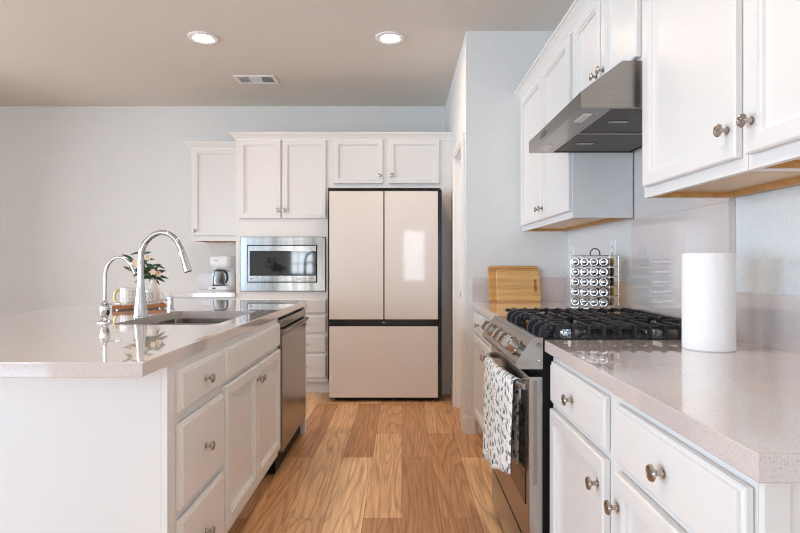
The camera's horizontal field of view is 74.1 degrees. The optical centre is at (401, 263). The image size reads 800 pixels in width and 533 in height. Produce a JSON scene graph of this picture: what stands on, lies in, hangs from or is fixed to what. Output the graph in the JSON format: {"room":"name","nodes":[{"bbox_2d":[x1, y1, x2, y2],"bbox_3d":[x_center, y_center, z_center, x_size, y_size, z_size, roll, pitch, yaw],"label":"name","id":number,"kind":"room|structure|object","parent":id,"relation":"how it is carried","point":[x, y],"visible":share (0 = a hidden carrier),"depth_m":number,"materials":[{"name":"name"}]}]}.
{"room":"kitchen","nodes":[
{"label":"kitchen","id":0,"kind":"room"},
{"bbox_2d":[0,106,444,314],"bbox_3d":[-2.029,-0.218,5.460,6.583,2.777,0.120,0,0,0],"label":"wall","id":1,"kind":"structure","parent":0,"point":[82,188],"depth_m":5.40,"materials":[{"name":"paint"}]},
{"bbox_2d":[183,141,235,148],"bbox_3d":[-1.778,-1.125,5.199,0.575,0.062,0.398,0,0,0],"label":"trim","id":2,"kind":"structure","parent":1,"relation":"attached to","point":[191,144],"depth_m":5.02,"materials":[{"name":"paint"}]},
{"bbox_2d":[191,149,235,241],"bbox_3d":[-1.750,-0.675,5.200,0.521,0.910,0.391,0,0,0],"label":"upper cabinet","id":3,"kind":"object","parent":1,"relation":"attached to","point":[213,171],"visible":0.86,"depth_m":5.05,"materials":[{"name":"paint"}]},
{"bbox_2d":[199,273,235,288],"bbox_3d":[-1.774,0.175,5.391,0.571,0.162,0.018,0,0,0],"label":"backsplash","id":4,"kind":"structure","parent":1,"relation":"attached to","point":[205,279],"depth_m":5.38,"materials":[{"name":"stone"}]},
{"bbox_2d":[328,139,450,189],"bbox_3d":[-0.112,-0.906,5.048,1.104,0.448,0.696,0,0,0],"label":"upper cabinet","id":5,"kind":"object","parent":1,"relation":"attached to","point":[353,164],"visible":0.99,"depth_m":4.75,"materials":[{"name":"paint"}]},
{"bbox_2d":[0,0,573,105],"bbox_3d":[-2.029,-1.657,0.950,6.583,0.100,9.140,0,0,0],"label":"ceiling","id":6,"kind":"structure","parent":0,"point":[53,52],"depth_m":3.95,"materials":[{"name":"paint"}]},
{"bbox_2d":[187,31,218,44],"bbox_3d":[-1.410,-1.601,3.760,0.210,0.012,0.210,0,0,0],"label":"recessed light","id":7,"kind":"object","parent":6,"relation":"in","point":[200,37],"visible":1,"depth_m":3.74,"materials":[{"name":"white plastic"}]},
{"bbox_2d":[232,75,278,83],"bbox_3d":[-1.265,-1.602,4.607,0.354,0.010,0.200,0,0,0],"label":"ceiling vent","id":8,"kind":"object","parent":6,"relation":"in","point":[242,79],"visible":1,"depth_m":4.59,"materials":[{"name":"white plastic"}]},
{"bbox_2d":[375,31,404,44],"bbox_3d":[-0.085,-1.601,3.760,0.210,0.012,0.210,0,0,0],"label":"recessed light","id":9,"kind":"object","parent":6,"relation":"in","point":[386,37],"visible":1,"depth_m":3.74,"materials":[{"name":"white plastic"}]},
{"bbox_2d":[228,393,504,532],"bbox_3d":[-2.029,1.220,0.950,6.583,0.100,9.140,0,0,0],"label":"floor","id":10,"kind":"structure","parent":0,"point":[358,465],"depth_m":2.90,"materials":[{"name":"brown wood"}]},
{"bbox_2d":[0,369,160,532],"bbox_3d":[-1.162,0.734,1.556,0.916,0.873,0.015,0,0,0],"label":"end panel","id":11,"kind":"object","parent":10,"relation":"on","point":[78,455],"visible":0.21,"depth_m":1.55,"materials":[{"name":"paint"}]},
{"bbox_2d":[161,343,223,532],"bbox_3d":[-0.960,0.734,1.776,0.650,0.873,0.458,0,0,0],"label":"base cabinet","id":12,"kind":"object","parent":10,"relation":"on","point":[196,397],"depth_m":1.70,"materials":[{"name":"paint"}]},
{"bbox_2d":[174,297,235,299],"bbox_3d":[-1.775,0.734,5.048,0.570,0.873,0.696,0,0,0],"label":"base cabinet","id":13,"kind":"object","parent":10,"relation":"on","point":[175,298],"visible":0.02,"depth_m":4.75,"materials":[{"name":"paint"}]},
{"bbox_2d":[169,289,235,296],"bbox_3d":[-1.782,0.277,5.059,0.586,0.041,0.678,0,0,0],"label":"countertop","id":14,"kind":"structure","parent":13,"relation":"on","point":[198,292],"depth_m":4.72,"materials":[{"name":"stone"}]},
{"bbox_2d":[208,256,234,290],"bbox_3d":[-1.760,0.089,5.173,0.220,0.334,0.203,0,0,0],"label":"coffee maker","id":15,"kind":"object","parent":14,"relation":"on","point":[227,263],"visible":1,"depth_m":5.11,"materials":[{"name":"white plastic"}]},
{"bbox_2d":[213,269,228,284],"bbox_3d":[-1.752,0.126,5.140,0.160,0.153,0.114,0,0,0],"label":"coffee carafe","id":16,"kind":"object","parent":15,"relation":"on","point":[224,271],"visible":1,"depth_m":5.11,"materials":[{"name":"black glass"}]},
{"bbox_2d":[154,318,279,532],"bbox_3d":[-0.960,0.734,2.462,0.650,0.873,0.915,0,0,0],"label":"base cabinet","id":17,"kind":"object","parent":10,"relation":"on","point":[250,388],"visible":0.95,"depth_m":2.35,"materials":[{"name":"paint"}]},
{"bbox_2d":[0,296,306,377],"bbox_3d":[-1.339,0.238,2.576,1.323,0.117,2.388,0,0,0],"label":"countertop","id":18,"kind":"structure","parent":17,"relation":"on","point":[65,342],"depth_m":1.90,"materials":[{"name":"stone"}]},
{"bbox_2d":[97,256,135,322],"bbox_3d":[-1.247,0.110,2.320,0.169,0.293,0.064,0,0,0],"label":"filter faucet","id":19,"kind":"object","parent":18,"relation":"on","point":[104,309],"visible":1,"depth_m":2.31,"materials":[{"name":"silver metal"}]},
{"bbox_2d":[112,302,166,309],"bbox_3d":[-1.520,0.242,3.062,0.275,0.028,0.220,0,0,-29],"label":"serving tray","id":20,"kind":"object","parent":18,"relation":"on","point":[162,305],"visible":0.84,"depth_m":2.95,"materials":[{"name":"brown wood"}]},
{"bbox_2d":[113,287,136,304],"bbox_3d":[-1.567,0.187,3.021,0.119,0.106,0.091,0,0,25],"label":"coffee mug","id":21,"kind":"object","parent":20,"relation":"on","point":[127,294],"visible":0.77,"depth_m":2.98,"materials":[{"name":"white ceramic"}]},
{"bbox_2d":[145,289,163,303],"bbox_3d":[-1.428,0.192,3.036,0.117,0.095,0.082,0,0,0],"label":"coffee mug","id":22,"kind":"object","parent":20,"relation":"on","point":[151,294],"visible":0.62,"depth_m":3.01,"materials":[{"name":"white ceramic"}]},
{"bbox_2d":[148,279,160,299],"bbox_3d":[-1.462,0.165,3.123,0.074,0.149,0.074,0,0,0],"label":"bud vase","id":23,"kind":"object","parent":20,"relation":"on","point":[153,285],"visible":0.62,"depth_m":3.11,"materials":[{"name":"ceramic"}]},
{"bbox_2d":[121,251,168,284],"bbox_3d":[-1.513,0.026,3.109,0.266,0.202,0.186,0,0,0],"label":"stems","id":24,"kind":"object","parent":23,"relation":"in","point":[153,273],"visible":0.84,"depth_m":3.10,"materials":[{"name":"green plant"}]},
{"bbox_2d":[133,230,191,317],"bbox_3d":[-1.155,0.045,2.560,0.281,0.421,0.068,0,0,0],"label":"kitchen faucet","id":25,"kind":"object","parent":18,"relation":"on","point":[140,307],"visible":1,"depth_m":2.55,"materials":[{"name":"metal"}]},
{"bbox_2d":[150,318,233,324],"bbox_3d":[-1.013,0.403,2.564,0.460,0.211,0.670,0,0,0],"label":"sink","id":26,"kind":"object","parent":18,"relation":"in","point":[182,321],"visible":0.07,"depth_m":2.90,"materials":[{"name":"metal"}]},
{"bbox_2d":[150,324,209,324],"bbox_3d":[-1.013,0.403,2.431,0.460,0.210,0.404,0,0,0],"label":"basin","id":27,"kind":"object","parent":26,"relation":"in","point":[150,324],"depth_m":2.63,"materials":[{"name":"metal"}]},
{"bbox_2d":[236,140,329,392],"bbox_3d":[-1.075,0.020,5.048,0.823,2.300,0.695,0,0,0],"label":"tall cabinet","id":28,"kind":"object","parent":10,"relation":"on","point":[282,190],"visible":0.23,"depth_m":4.75,"materials":[{"name":"paint"}]},
{"bbox_2d":[240,237,325,290],"bbox_3d":[-1.065,0.001,4.935,0.764,0.489,0.430,0,0,0],"label":"microwave","id":29,"kind":"object","parent":28,"relation":"in","point":[266,263],"visible":1,"depth_m":4.72,"materials":[{"name":"stainless steel"},{"name":"glass"}]},
{"bbox_2d":[229,132,451,139],"bbox_3d":[-0.546,-1.139,5.050,1.974,0.062,0.695,0,0,0],"label":"trim","id":30,"kind":"structure","parent":28,"relation":"on","point":[236,135],"depth_m":4.72,"materials":[{"name":"paint"}]},
{"bbox_2d":[265,309,308,474],"bbox_3d":[-0.950,0.735,3.285,0.620,0.866,0.710,0,0,0],"label":"dishwasher","id":31,"kind":"object","parent":10,"relation":"on","point":[292,346],"visible":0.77,"depth_m":3.17,"materials":[{"name":"silver metal"}]},
{"bbox_2d":[300,307,305,433],"bbox_3d":[-1.144,0.734,3.674,0.952,0.873,0.052,0,0,0],"label":"end panel","id":32,"kind":"object","parent":10,"relation":"on","point":[303,424],"visible":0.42,"depth_m":3.65,"materials":[{"name":"paint"}]},
{"bbox_2d":[329,190,441,399],"bbox_3d":[-0.141,0.270,4.935,0.955,1.800,0.890,0,0,0],"label":"fridge","id":33,"kind":"object","parent":10,"relation":"on","point":[385,246],"visible":1,"depth_m":4.49,"materials":[{"name":"beige metal"}]},
{"bbox_2d":[440,188,450,394],"bbox_3d":[0.394,0.244,5.073,0.092,1.852,0.646,0,0,0],"label":"panel","id":34,"kind":"object","parent":10,"relation":"on","point":[446,192],"visible":0.51,"depth_m":4.75,"materials":[{"name":"paint"}]},
{"bbox_2d":[474,310,491,430],"bbox_3d":[0.788,0.734,3.109,0.659,0.873,1.088,0,0,0],"label":"base cabinet","id":35,"kind":"object","parent":10,"relation":"on","point":[482,346],"visible":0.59,"depth_m":3.40,"materials":[{"name":"paint"}]},
{"bbox_2d":[472,301,619,318],"bbox_3d":[0.811,0.277,3.107,0.660,0.041,1.091,0,0,0],"label":"countertop","id":36,"kind":"structure","parent":35,"relation":"on","point":[490,309],"depth_m":3.27,"materials":[{"name":"stone"}]},
{"bbox_2d":[488,266,536,301],"bbox_3d":[0.759,0.135,3.614,0.338,0.247,0.066,0,0,0],"label":"cutting board","id":37,"kind":"object","parent":36,"relation":"on","point":[491,269],"visible":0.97,"depth_m":3.62,"materials":[{"name":"brown wood"}]},
{"bbox_2d":[496,269,540,301],"bbox_3d":[0.788,0.147,3.593,0.296,0.223,0.060,0,0,0],"label":"cutting board","id":38,"kind":"object","parent":36,"relation":"on","point":[512,285],"visible":0.94,"depth_m":3.59,"materials":[{"name":"brown wood"}]},
{"bbox_2d":[571,248,618,313],"bbox_3d":[0.996,0.087,2.735,0.193,0.338,0.193,0,0,35],"label":"spice rack","id":39,"kind":"object","parent":36,"relation":"on","point":[580,266],"visible":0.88,"depth_m":2.69,"materials":[{"name":"silver metal"}]},
{"bbox_2d":[571,258,579,265],"bbox_3d":[0.898,-0.010,2.716,0.044,0.044,0.081,0,0,35],"label":"spice jar","id":40,"kind":"object","parent":39,"relation":"in","point":[575,261],"visible":0.89,"depth_m":2.69,"materials":[{"name":"metal"}]},
{"bbox_2d":[571,297,581,305],"bbox_3d":[0.898,0.190,2.716,0.044,0.044,0.081,0,0,35],"label":"spice jar","id":41,"kind":"object","parent":39,"relation":"in","point":[575,301],"visible":0.95,"depth_m":2.69,"materials":[{"name":"metal"}]},
{"bbox_2d":[571,287,581,295],"bbox_3d":[0.898,0.140,2.716,0.044,0.044,0.081,0,0,35],"label":"spice jar","id":42,"kind":"object","parent":39,"relation":"in","point":[575,291],"visible":0.93,"depth_m":2.69,"materials":[{"name":"metal"}]},
{"bbox_2d":[571,277,581,285],"bbox_3d":[0.898,0.090,2.716,0.044,0.044,0.081,0,0,35],"label":"spice jar","id":43,"kind":"object","parent":39,"relation":"in","point":[575,281],"visible":0.93,"depth_m":2.69,"materials":[{"name":"metal"}]},
{"bbox_2d":[571,268,581,275],"bbox_3d":[0.898,0.040,2.716,0.044,0.044,0.081,0,0,35],"label":"spice jar","id":44,"kind":"object","parent":39,"relation":"in","point":[575,271],"visible":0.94,"depth_m":2.69,"materials":[{"name":"metal"}]},
{"bbox_2d":[580,258,589,265],"bbox_3d":[0.936,-0.010,2.689,0.044,0.044,0.081,0,0,35],"label":"spice jar","id":45,"kind":"object","parent":39,"relation":"in","point":[584,261],"visible":0.94,"depth_m":2.66,"materials":[{"name":"metal"}]},
{"bbox_2d":[580,297,590,305],"bbox_3d":[0.936,0.190,2.689,0.044,0.044,0.081,0,0,35],"label":"spice jar","id":46,"kind":"object","parent":39,"relation":"in","point":[584,301],"visible":0.98,"depth_m":2.66,"materials":[{"name":"metal"}]},
{"bbox_2d":[580,287,590,295],"bbox_3d":[0.936,0.140,2.689,0.044,0.044,0.081,0,0,35],"label":"spice jar","id":47,"kind":"object","parent":39,"relation":"in","point":[584,291],"visible":0.94,"depth_m":2.66,"materials":[{"name":"metal"}]},
{"bbox_2d":[580,277,590,285],"bbox_3d":[0.936,0.090,2.689,0.044,0.044,0.081,0,0,35],"label":"spice jar","id":48,"kind":"object","parent":39,"relation":"in","point":[584,281],"visible":0.96,"depth_m":2.66,"materials":[{"name":"metal"}]},
{"bbox_2d":[580,268,590,275],"bbox_3d":[0.936,0.040,2.689,0.044,0.044,0.081,0,0,35],"label":"spice jar","id":49,"kind":"object","parent":39,"relation":"in","point":[584,271],"visible":0.96,"depth_m":2.66,"materials":[{"name":"metal"}]},
{"bbox_2d":[589,297,599,306],"bbox_3d":[0.974,0.190,2.663,0.044,0.044,0.081,0,0,35],"label":"spice jar","id":50,"kind":"object","parent":39,"relation":"in","point":[593,302],"visible":0.95,"depth_m":2.63,"materials":[{"name":"metal"}]},
{"bbox_2d":[589,288,599,296],"bbox_3d":[0.974,0.140,2.663,0.044,0.044,0.081,0,0,35],"label":"spice jar","id":51,"kind":"object","parent":39,"relation":"in","point":[593,292],"visible":0.96,"depth_m":2.63,"materials":[{"name":"metal"}]},
{"bbox_2d":[589,278,599,286],"bbox_3d":[0.974,0.090,2.663,0.044,0.044,0.081,0,0,35],"label":"spice jar","id":52,"kind":"object","parent":39,"relation":"in","point":[594,282],"visible":0.95,"depth_m":2.63,"materials":[{"name":"metal"}]},
{"bbox_2d":[589,268,599,275],"bbox_3d":[0.974,0.040,2.663,0.044,0.044,0.081,0,0,35],"label":"spice jar","id":53,"kind":"object","parent":39,"relation":"in","point":[593,271],"visible":0.97,"depth_m":2.63,"materials":[{"name":"metal"}]},
{"bbox_2d":[589,258,599,265],"bbox_3d":[0.974,-0.010,2.663,0.044,0.044,0.081,0,0,35],"label":"spice jar","id":54,"kind":"object","parent":39,"relation":"in","point":[593,261],"visible":0.97,"depth_m":2.63,"materials":[{"name":"metal"}]},
{"bbox_2d":[599,298,610,306],"bbox_3d":[1.011,0.190,2.637,0.044,0.044,0.081,0,0,35],"label":"spice jar","id":55,"kind":"object","parent":39,"relation":"in","point":[603,302],"visible":0.98,"depth_m":2.61,"materials":[{"name":"metal"}]},
{"bbox_2d":[599,288,610,296],"bbox_3d":[1.011,0.140,2.637,0.044,0.044,0.081,0,0,35],"label":"spice jar","id":56,"kind":"object","parent":39,"relation":"in","point":[603,292],"visible":1,"depth_m":2.61,"materials":[{"name":"metal"}]},
{"bbox_2d":[599,278,610,286],"bbox_3d":[1.011,0.090,2.637,0.044,0.044,0.081,0,0,35],"label":"spice jar","id":57,"kind":"object","parent":39,"relation":"in","point":[603,282],"visible":0.99,"depth_m":2.61,"materials":[{"name":"metal"}]},
{"bbox_2d":[599,268,610,276],"bbox_3d":[1.011,0.040,2.637,0.044,0.044,0.081,0,0,35],"label":"spice jar","id":58,"kind":"object","parent":39,"relation":"in","point":[603,272],"visible":0.98,"depth_m":2.61,"materials":[{"name":"metal"}]},
{"bbox_2d":[599,257,610,265],"bbox_3d":[1.011,-0.010,2.637,0.044,0.044,0.081,0,0,35],"label":"spice jar","id":59,"kind":"object","parent":39,"relation":"in","point":[603,261],"visible":0.98,"depth_m":2.61,"materials":[{"name":"metal"}]},
{"bbox_2d":[598,297,613,305],"bbox_3d":[1.036,0.190,2.700,0.081,0.044,0.044,0,0,35],"label":"spice jar","id":60,"kind":"object","parent":39,"relation":"in","point":[611,298],"visible":0.24,"depth_m":2.67,"materials":[{"name":"glass"}]},
{"bbox_2d":[598,287,613,295],"bbox_3d":[1.036,0.140,2.700,0.081,0.044,0.044,0,0,35],"label":"spice jar","id":61,"kind":"object","parent":39,"relation":"in","point":[612,289],"visible":0.2,"depth_m":2.67,"materials":[{"name":"glass"}]},
{"bbox_2d":[598,277,613,285],"bbox_3d":[1.036,0.090,2.700,0.081,0.044,0.044,0,0,35],"label":"spice jar","id":62,"kind":"object","parent":39,"relation":"in","point":[612,279],"visible":0.28,"depth_m":2.67,"materials":[{"name":"glass"}]},
{"bbox_2d":[599,267,613,275],"bbox_3d":[1.036,0.040,2.700,0.081,0.044,0.044,0,0,35],"label":"spice jar","id":63,"kind":"object","parent":39,"relation":"in","point":[612,269],"visible":0.23,"depth_m":2.67,"materials":[{"name":"glass"}]},
{"bbox_2d":[600,258,613,265],"bbox_3d":[1.036,-0.010,2.700,0.081,0.044,0.044,0,0,35],"label":"spice jar","id":64,"kind":"object","parent":39,"relation":"in","point":[611,259],"visible":0.18,"depth_m":2.67,"materials":[{"name":"glass"}]},
{"bbox_2d":[480,308,681,532],"bbox_3d":[0.736,0.689,2.172,0.760,0.963,0.762,0,0,0],"label":"gas range","id":65,"kind":"object","parent":10,"relation":"on","point":[520,498],"visible":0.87,"depth_m":1.87,"materials":[{"name":"silver metal"}]},
{"bbox_2d":[482,356,521,473],"bbox_3d":[0.389,0.641,2.138,0.070,0.461,0.488,0,0,-4],"label":"dish towel","id":66,"kind":"object","parent":65,"relation":"hanging from","point":[501,400],"visible":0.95,"depth_m":2.04,"materials":[{"name":"white fabric"}]},
{"bbox_2d":[502,316,681,343],"bbox_3d":[0.785,0.262,2.174,0.661,0.019,0.757,0,0,0],"label":"cooktop","id":67,"kind":"object","parent":65,"relation":"in","point":[519,326],"depth_m":1.87,"materials":[{"name":"black metal"}]},
{"bbox_2d":[550,357,613,532],"bbox_3d":[0.788,0.734,1.528,0.659,0.873,0.507,0,0,0],"label":"base cabinet","id":68,"kind":"object","parent":10,"relation":"on","point":[582,412],"visible":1,"depth_m":1.48,"materials":[{"name":"paint"}]},
{"bbox_2d":[604,394,799,532],"bbox_3d":[0.788,0.734,1.009,0.659,0.873,0.530,0,0,0],"label":"base cabinet","id":69,"kind":"object","parent":10,"relation":"on","point":[664,482],"depth_m":0.94,"materials":[{"name":"paint"}]},
{"bbox_2d":[545,340,799,482],"bbox_3d":[0.811,0.277,1.251,0.660,0.041,1.072,0,0,0],"label":"countertop","id":70,"kind":"structure","parent":69,"relation":"on","point":[741,406],"depth_m":1.09,"materials":[{"name":"stone"}]},
{"bbox_2d":[682,253,735,352],"bbox_3d":[0.925,0.112,1.600,0.143,0.288,0.143,0,0,0],"label":"paper towel roll","id":71,"kind":"object","parent":70,"relation":"on","point":[708,279],"visible":1,"depth_m":1.54,"materials":[{"name":"white paper"}]},
{"bbox_2d":[445,31,567,433],"bbox_3d":[0.792,-0.218,4.527,0.702,2.777,1.745,0,0,0],"label":"wall","id":72,"kind":"structure","parent":0,"point":[482,103],"depth_m":3.65,"materials":[{"name":"paint"}]},
{"bbox_2d":[453,132,464,430],"bbox_3d":[0.486,0.122,4.055,0.139,2.095,0.680,0,0,0],"label":"trim","id":73,"kind":"structure","parent":72,"relation":"attached to","point":[459,162],"depth_m":4.32,"materials":[{"name":"paint"}]},
{"bbox_2d":[450,382,475,433],"bbox_3d":[0.468,1.111,4.194,0.081,0.117,1.107,0,0,0],"label":"baseboard","id":74,"kind":"structure","parent":72,"relation":"attached to","point":[469,423],"depth_m":3.64,"materials":[{"name":"paint"}]},
{"bbox_2d":[472,278,565,300],"bbox_3d":[0.813,0.175,3.647,0.660,0.162,0.014,0,0,0],"label":"backsplash","id":75,"kind":"structure","parent":72,"relation":"attached to","point":[552,289],"depth_m":3.64,"materials":[{"name":"stone"}]},
{"bbox_2d":[568,153,799,296],"bbox_3d":[1.203,-0.218,0.950,0.120,2.777,8.900,0,0,0],"label":"wall","id":76,"kind":"structure","parent":0,"point":[767,223],"depth_m":1.71,"materials":[{"name":"paint"}]},
{"bbox_2d":[570,246,573,263],"bbox_3d":[1.138,-0.060,3.555,0.009,0.120,0.080,0,0,0],"label":"wall outlet","id":77,"kind":"object","parent":76,"relation":"attached to","point":[571,247],"visible":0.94,"depth_m":3.55,"materials":[{"name":"white plastic"}]},
{"bbox_2d":[520,33,632,231],"bbox_3d":[0.947,-0.677,3.107,0.342,0.906,1.091,0,0,0],"label":"upper cabinet","id":78,"kind":"object","parent":76,"relation":"attached to","point":[560,192],"visible":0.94,"depth_m":2.76,"materials":[{"name":"paint"}]},
{"bbox_2d":[514,0,593,100],"bbox_3d":[0.956,-1.147,2.164,0.370,0.062,2.978,0,0,0],"label":"trim","id":79,"kind":"structure","parent":78,"relation":"attached to","point":[578,8],"depth_m":2.75,"materials":[{"name":"paint"}]},
{"bbox_2d":[529,61,641,152],"bbox_3d":[0.864,-0.614,2.185,0.507,0.163,0.746,0,0,0],"label":"range hood","id":80,"kind":"object","parent":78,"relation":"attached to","point":[605,116],"visible":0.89,"depth_m":1.99,"materials":[{"name":"silver metal"}]},
{"bbox_2d":[566,278,630,312],"bbox_3d":[1.135,0.175,3.115,0.016,0.162,1.050,0,0,0],"label":"backsplash","id":81,"kind":"structure","parent":76,"relation":"attached to","point":[624,287],"depth_m":2.75,"materials":[{"name":"stone"}]},
{"bbox_2d":[573,0,641,98],"bbox_3d":[0.947,-0.913,2.184,0.342,0.434,0.752,0,0,0],"label":"upper cabinet","id":82,"kind":"object","parent":76,"relation":"attached to","point":[609,33],"visible":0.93,"depth_m":2.10,"materials":[{"name":"paint"}]},
{"bbox_2d":[610,240,616,261],"bbox_3d":[1.138,-0.070,2.860,0.009,0.120,0.080,0,0,0],"label":"wall outlet","id":83,"kind":"object","parent":76,"relation":"attached to","point":[613,243],"visible":0.97,"depth_m":2.84,"materials":[{"name":"white plastic"}]},
{"bbox_2d":[631,149,734,320],"bbox_3d":[1.131,-0.194,2.201,0.024,1.000,0.772,0,0,0],"label":"backsplash","id":84,"kind":"structure","parent":76,"relation":"attached to","point":[662,229],"depth_m":2.23,"materials":[{"name":"stone"}]},
{"bbox_2d":[642,0,799,197],"bbox_3d":[0.947,-0.677,1.536,0.342,0.906,0.541,0,0,0],"label":"upper cabinet","id":85,"kind":"object","parent":76,"relation":"attached to","point":[694,51],"visible":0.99,"depth_m":1.51,"materials":[{"name":"paint"}]},
{"bbox_2d":[736,0,799,169],"bbox_3d":[0.947,-0.677,0.997,0.342,0.906,0.533,0,0,0],"label":"upper cabinet","id":86,"kind":"object","parent":76,"relation":"attached to","point":[771,119],"visible":1,"depth_m":1.18,"materials":[{"name":"paint"}]},
{"bbox_2d":[736,292,799,353],"bbox_3d":[1.137,0.175,1.264,0.012,0.162,1.098,0,0,0],"label":"backsplash","id":87,"kind":"structure","parent":76,"relation":"attached to","point":[769,320],"depth_m":1.63,"materials":[{"name":"stone"}]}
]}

